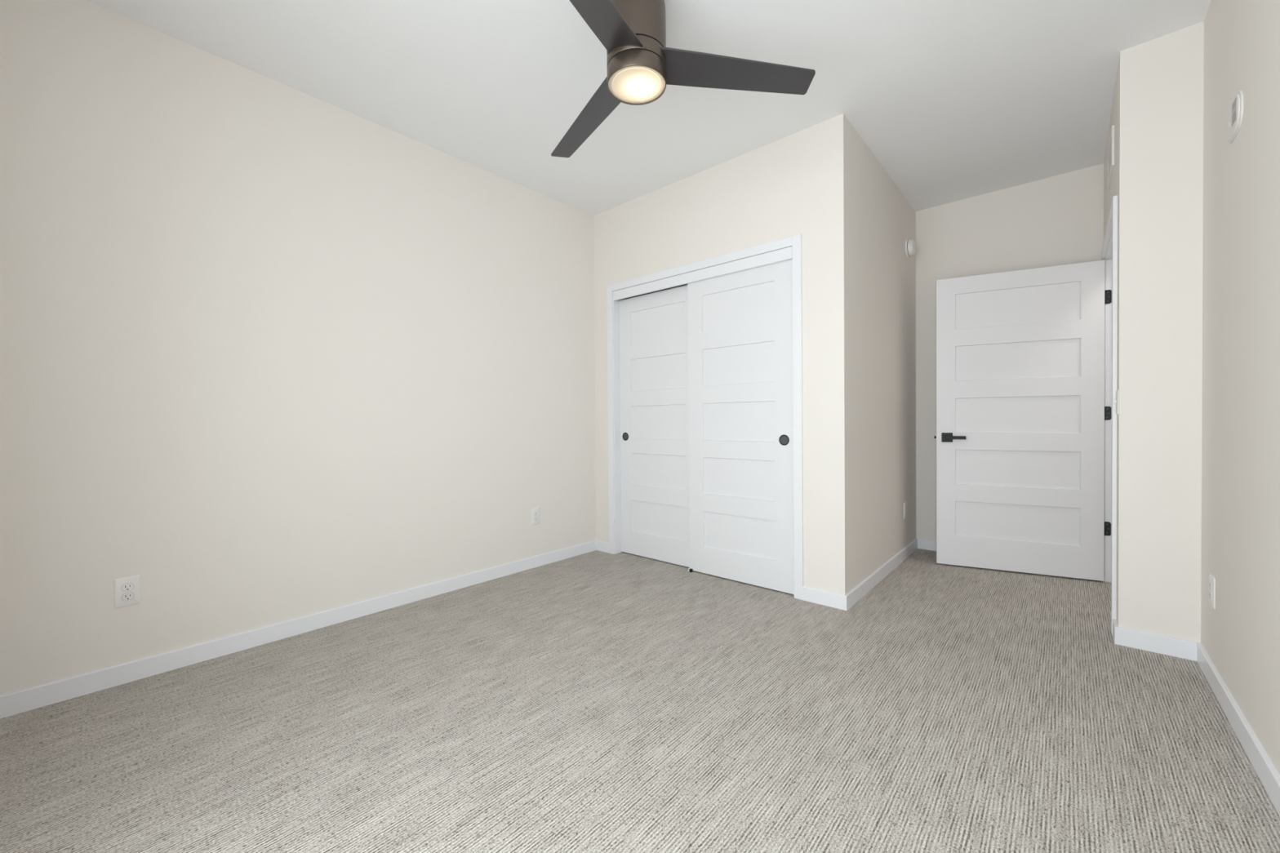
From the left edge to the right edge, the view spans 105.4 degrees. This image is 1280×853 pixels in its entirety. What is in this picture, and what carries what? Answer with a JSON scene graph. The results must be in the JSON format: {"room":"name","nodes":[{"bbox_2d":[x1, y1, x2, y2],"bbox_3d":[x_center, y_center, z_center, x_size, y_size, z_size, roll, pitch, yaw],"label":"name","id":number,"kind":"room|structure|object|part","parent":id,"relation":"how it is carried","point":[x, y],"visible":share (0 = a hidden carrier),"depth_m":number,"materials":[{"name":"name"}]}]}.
{"room":"empty bedroom","nodes":[
{"label":"empty bedroom","id":0,"kind":"room"},
{"bbox_2d":[0,0,650,695],"bbox_3d":[-0.874,-0.312,3.507,0.120,2.789,5.035,0,1,41],"label":"wall","id":1,"kind":"structure","parent":0,"point":[272,352],"depth_m":2.29,"materials":[{"name":"paint"}]},
{"bbox_2d":[114,574,141,608],"bbox_3d":[-2.106,0.680,2.005,0.008,0.121,0.076,0,1,41],"label":"wall outlet","id":2,"kind":"object","parent":1,"relation":"attached to","point":[127,590],"visible":1,"depth_m":2.00,"materials":[{"name":"white plastic"}]},
{"bbox_2d":[121,582,133,591],"bbox_3d":[-2.105,0.660,2.003,0.001,0.030,0.036,0,1,41],"label":"receptacle","id":3,"kind":"object","parent":2,"relation":"attached to","point":[126,587],"depth_m":2.00,"materials":[{"name":"white plastic"}]},
{"bbox_2d":[121,592,134,600],"bbox_3d":[-2.105,0.699,2.004,0.001,0.030,0.036,0,1,41],"label":"receptacle","id":4,"kind":"object","parent":2,"relation":"attached to","point":[125,596],"depth_m":2.00,"materials":[{"name":"white plastic"}]},
{"bbox_2d":[0,539,596,718],"bbox_3d":[-1.372,0.994,2.840,0.012,0.080,3.096,0,1,41],"label":"baseboard","id":5,"kind":"structure","parent":1,"relation":"attached to","point":[14,703],"depth_m":2.28,"materials":[{"name":"white wood"}]},
{"bbox_2d":[531,506,540,524],"bbox_3d":[-0.756,0.652,3.546,0.008,0.121,0.076,0,1,41],"label":"wall outlet","id":6,"kind":"object","parent":1,"relation":"attached to","point":[535,512],"visible":1,"depth_m":3.54,"materials":[{"name":"white plastic"}]},
{"bbox_2d":[0,548,1279,852],"bbox_3d":[0.925,1.054,2.025,4.543,0.060,4.895,0,1,41],"label":"floor","id":7,"kind":"structure","parent":0,"point":[596,701],"depth_m":1.65,"materials":[{"name":"carpet"}]},
{"bbox_2d":[85,0,1211,215],"bbox_3d":[0.861,-1.754,1.961,4.763,0.100,5.035,0,1,41],"label":"ceiling","id":8,"kind":"structure","parent":0,"point":[955,100],"depth_m":2.36,"materials":[{"name":"paint"}]},
{"bbox_2d":[551,0,815,157],"bbox_3d":[-0.125,-1.495,1.853,1.184,0.398,1.189,0,1,41],"label":"ceiling fan","id":9,"kind":"object","parent":8,"relation":"hanging from","point":[633,33],"visible":1,"depth_m":1.84,"materials":[{"name":"brushed bronze"},{"name":"dark walnut"},{"name":"frosted glass"}]},
{"bbox_3d":[-0.228,-1.363,2.174,0.144,0.071,0.605,-1,1,-34],"label":"blade","id":10,"kind":"part","parent":9,"relation":"part of","materials":[{"name":"brown wood"}]},
{"bbox_3d":[-0.179,-1.356,1.515,0.144,0.071,0.605,0,1,26],"label":"blade","id":11,"kind":"part","parent":9,"relation":"part of","materials":[{"name":"brown wood"}]},
{"bbox_2d":[608,66,664,103],"bbox_3d":[-0.013,-1.303,1.860,0.214,0.008,0.214,0,1,41],"label":"diffuser","id":12,"kind":"object","parent":9,"relation":"attached to","point":[627,84],"depth_m":1.85,"materials":[{"name":"white glass"}]},
{"bbox_3d":[0.367,-1.365,1.887,0.605,0.071,0.144,-1,1,-4],"label":"blade","id":13,"kind":"part","parent":9,"relation":"part of","materials":[{"name":"brown wood"}]},
{"bbox_2d":[650,284,687,293],"bbox_3d":[0.841,-0.362,3.944,1.885,2.729,0.080,0,1,41],"label":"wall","id":14,"kind":"structure","parent":0,"point":[684,284],"depth_m":4.38,"materials":[{"name":"grey"}]},
{"bbox_2d":[593,113,851,595],"bbox_3d":[0.411,-0.352,3.377,1.985,2.729,0.100,0,1,41],"label":"wall","id":15,"kind":"structure","parent":0,"point":[798,183],"depth_m":2.84,"materials":[{"name":"paint"}]},
{"bbox_2d":[596,540,608,553],"bbox_3d":[-0.297,0.972,3.947,0.146,0.080,0.012,0,1,41],"label":"baseboard","id":16,"kind":"structure","parent":15,"relation":"attached to","point":[602,546],"depth_m":3.94,"materials":[{"name":"white wood"}]},
{"bbox_2d":[618,284,689,567],"bbox_3d":[0.139,0.000,3.662,0.762,2.006,0.038,0,1,41],"label":"door","id":17,"kind":"structure","parent":15,"relation":"in","point":[654,326],"depth_m":3.67,"materials":[{"name":"white wood"}]},
{"bbox_2d":[622,433,627,439],"bbox_3d":[-0.115,0.079,3.863,0.054,0.054,0.001,0,1,41],"label":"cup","id":18,"kind":"object","parent":17,"relation":"on","point":[625,436],"depth_m":3.86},
{"bbox_2d":[606,234,803,599],"bbox_3d":[0.385,-0.052,3.406,1.590,2.130,0.129,0,1,41],"label":"door frame","id":19,"kind":"structure","parent":15,"relation":"attached to","point":[788,248],"depth_m":3.20,"materials":[{"name":"white wood"}]},
{"bbox_2d":[687,258,794,594],"bbox_3d":[0.636,-0.002,3.167,0.762,2.013,0.038,0,1,41],"label":"door","id":20,"kind":"structure","parent":15,"relation":"in","point":[740,407],"depth_m":3.13,"materials":[{"name":"white wood"}]},
{"bbox_3d":[0.869,0.082,2.942,0.065,0.065,0.003,0,1,41],"label":"finger pull","id":21,"kind":"part","parent":20,"relation":"part of","materials":[{"name":"black metal"}]},
{"bbox_2d":[779,435,788,444],"bbox_3d":[0.870,0.082,2.943,0.054,0.054,0.001,0,1,41],"label":"door handle","id":22,"kind":"object","parent":20,"relation":"on","point":[784,439],"depth_m":2.94,"materials":[{"name":"grey metal"}]},
{"bbox_2d":[802,586,847,610],"bbox_3d":[1.048,0.974,2.770,0.248,0.080,0.012,0,1,41],"label":"baseboard","id":23,"kind":"structure","parent":15,"relation":"attached to","point":[824,597],"depth_m":2.76,"materials":[{"name":"white wood"}]},
{"bbox_2d":[849,122,915,590],"bbox_3d":[1.719,-0.364,3.440,0.100,2.729,1.719,0,1,41],"label":"wall","id":24,"kind":"structure","parent":0,"point":[882,278],"depth_m":3.19,"materials":[{"name":"paint"}]},
{"bbox_2d":[845,537,917,609],"bbox_3d":[1.700,0.962,3.336,0.012,0.080,1.699,0,1,41],"label":"baseboard","id":25,"kind":"structure","parent":24,"relation":"attached to","point":[867,584],"depth_m":3.14,"materials":[{"name":"white wood"}]},
{"bbox_2d":[903,502,906,519],"bbox_3d":[2.012,0.635,3.694,0.008,0.121,0.076,0,1,41],"label":"wall outlet","id":26,"kind":"object","parent":24,"relation":"attached to","point":[904,503],"visible":1,"depth_m":3.69,"materials":[{"name":"white plastic"}]},
{"bbox_2d":[905,239,915,257],"bbox_3d":[2.073,-1.366,3.728,0.050,0.140,0.140,0,1,41],"label":"smoke detector","id":27,"kind":"object","parent":24,"relation":"attached to","point":[910,246],"visible":1,"depth_m":3.69,"materials":[{"name":"white plastic"}]},
{"bbox_3d":[2.059,-1.366,3.741,0.012,0.140,0.140,0,1,41],"label":"plate","id":28,"kind":"part","parent":27,"relation":"part of","materials":[{"name":"white plastic"}]},
{"bbox_2d":[915,163,1103,540],"bbox_3d":[2.744,-0.374,3.605,1.224,2.729,0.120,0,1,41],"label":"wall","id":29,"kind":"structure","parent":0,"point":[1056,220],"depth_m":3.66,"materials":[{"name":"paint"}]},
{"bbox_2d":[917,537,936,551],"bbox_3d":[2.671,0.951,3.606,1.092,0.080,0.012,0,1,41],"label":"baseboard","id":30,"kind":"structure","parent":29,"relation":"attached to","point":[922,544],"depth_m":3.92,"materials":[{"name":"white wood"}]},
{"bbox_2d":[1103,71,1117,239],"bbox_3d":[2.728,-0.364,2.749,0.120,2.729,1.190,0,1,41],"label":"wall","id":31,"kind":"structure","parent":0,"point":[1108,194],"depth_m":2.65,"materials":[{"name":"paint"}]},
{"bbox_2d":[934,260,1111,581],"bbox_3d":[2.556,-0.033,3.303,0.964,2.032,0.129,0,1,27],"label":"door","id":32,"kind":"structure","parent":31,"relation":"in","point":[1021,411],"depth_m":3.28,"materials":[{"name":"white painted wood"},{"name":"black metal"}]},
{"bbox_3d":[2.219,0.078,3.428,0.119,0.023,0.039,0,1,27],"label":"lever","id":33,"kind":"part","parent":32,"relation":"part of","materials":[{"name":"black metal"}]},
{"bbox_2d":[1101,195,1117,635],"bbox_3d":[2.688,-0.056,2.716,0.136,2.113,1.092,0,1,41],"label":"door frame","id":34,"kind":"structure","parent":31,"relation":"attached to","point":[1109,249],"depth_m":2.68,"materials":[{"name":"white wood"}]},
{"bbox_2d":[1107,124,1114,190],"bbox_3d":[2.545,-1.445,2.636,0.009,0.202,0.360,0,1,41],"label":"air vent","id":35,"kind":"object","parent":31,"relation":"in","point":[1111,146],"visible":1,"depth_m":2.58,"materials":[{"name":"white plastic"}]},
{"bbox_2d":[1112,389,1118,414],"bbox_3d":[2.244,-0.114,2.302,0.018,0.117,0.072,0,1,41],"label":"light switch","id":36,"kind":"object","parent":31,"relation":"attached to","point":[1117,391],"visible":1,"depth_m":2.28,"materials":[{"name":"white plastic"}]},
{"bbox_3d":[2.249,-0.114,2.298,0.005,0.117,0.072,0,1,41],"label":"wall plate","id":37,"kind":"part","parent":36,"relation":"part of","materials":[{"name":"white plastic"}]},
{"bbox_2d":[1112,618,1118,639],"bbox_3d":[2.256,0.970,2.313,0.012,0.080,0.113,0,1,41],"label":"baseboard","id":38,"kind":"structure","parent":31,"relation":"attached to","point":[1114,620],"depth_m":2.31,"materials":[{"name":"white wood"}]},
{"bbox_2d":[1116,21,1204,642],"bbox_3d":[2.392,-0.355,2.173,0.374,2.729,0.120,0,1,41],"label":"wall","id":39,"kind":"structure","parent":0,"point":[1160,80],"depth_m":2.16,"materials":[{"name":"paint"}]},
{"bbox_2d":[1114,626,1196,661],"bbox_3d":[2.305,0.971,2.186,0.254,0.080,0.012,0,1,41],"label":"baseboard","id":40,"kind":"structure","parent":39,"relation":"attached to","point":[1161,644],"depth_m":2.18,"materials":[{"name":"white wood"}]},
{"bbox_2d":[1200,0,1279,775],"bbox_3d":[1.261,-0.298,0.688,0.120,2.789,3.605,0,1,41],"label":"wall","id":41,"kind":"structure","parent":0,"point":[1241,396],"depth_m":1.58,"materials":[{"name":"paint"}]},
{"bbox_2d":[1208,573,1215,608],"bbox_3d":[2.260,0.651,1.928,0.008,0.121,0.076,0,1,41],"label":"wall outlet","id":42,"kind":"object","parent":41,"relation":"attached to","point":[1211,579],"visible":1,"depth_m":1.92,"materials":[{"name":"white plastic"}]},
{"bbox_2d":[1225,90,1243,143],"bbox_3d":[2.043,-1.062,1.680,0.012,0.138,0.198,0,1,41],"label":"fire alarm","id":43,"kind":"object","parent":41,"relation":"attached to","point":[1234,114],"visible":1,"depth_m":1.65,"materials":[{"name":"white plastic"}]},
{"bbox_2d":[1231,97,1236,125],"bbox_3d":[2.010,-1.065,1.650,0.001,0.071,0.057,0,1,41],"label":"grille","id":44,"kind":"object","parent":43,"relation":"attached to","point":[1234,100],"depth_m":1.64,"materials":[{"name":"white plastic"}]},
{"bbox_2d":[1196,642,1279,816],"bbox_3d":[1.262,0.996,0.792,0.012,0.080,3.485,0,1,41],"label":"baseboard","id":45,"kind":"structure","parent":41,"relation":"attached to","point":[1263,766],"depth_m":1.55,"materials":[{"name":"white wood"}]}
]}

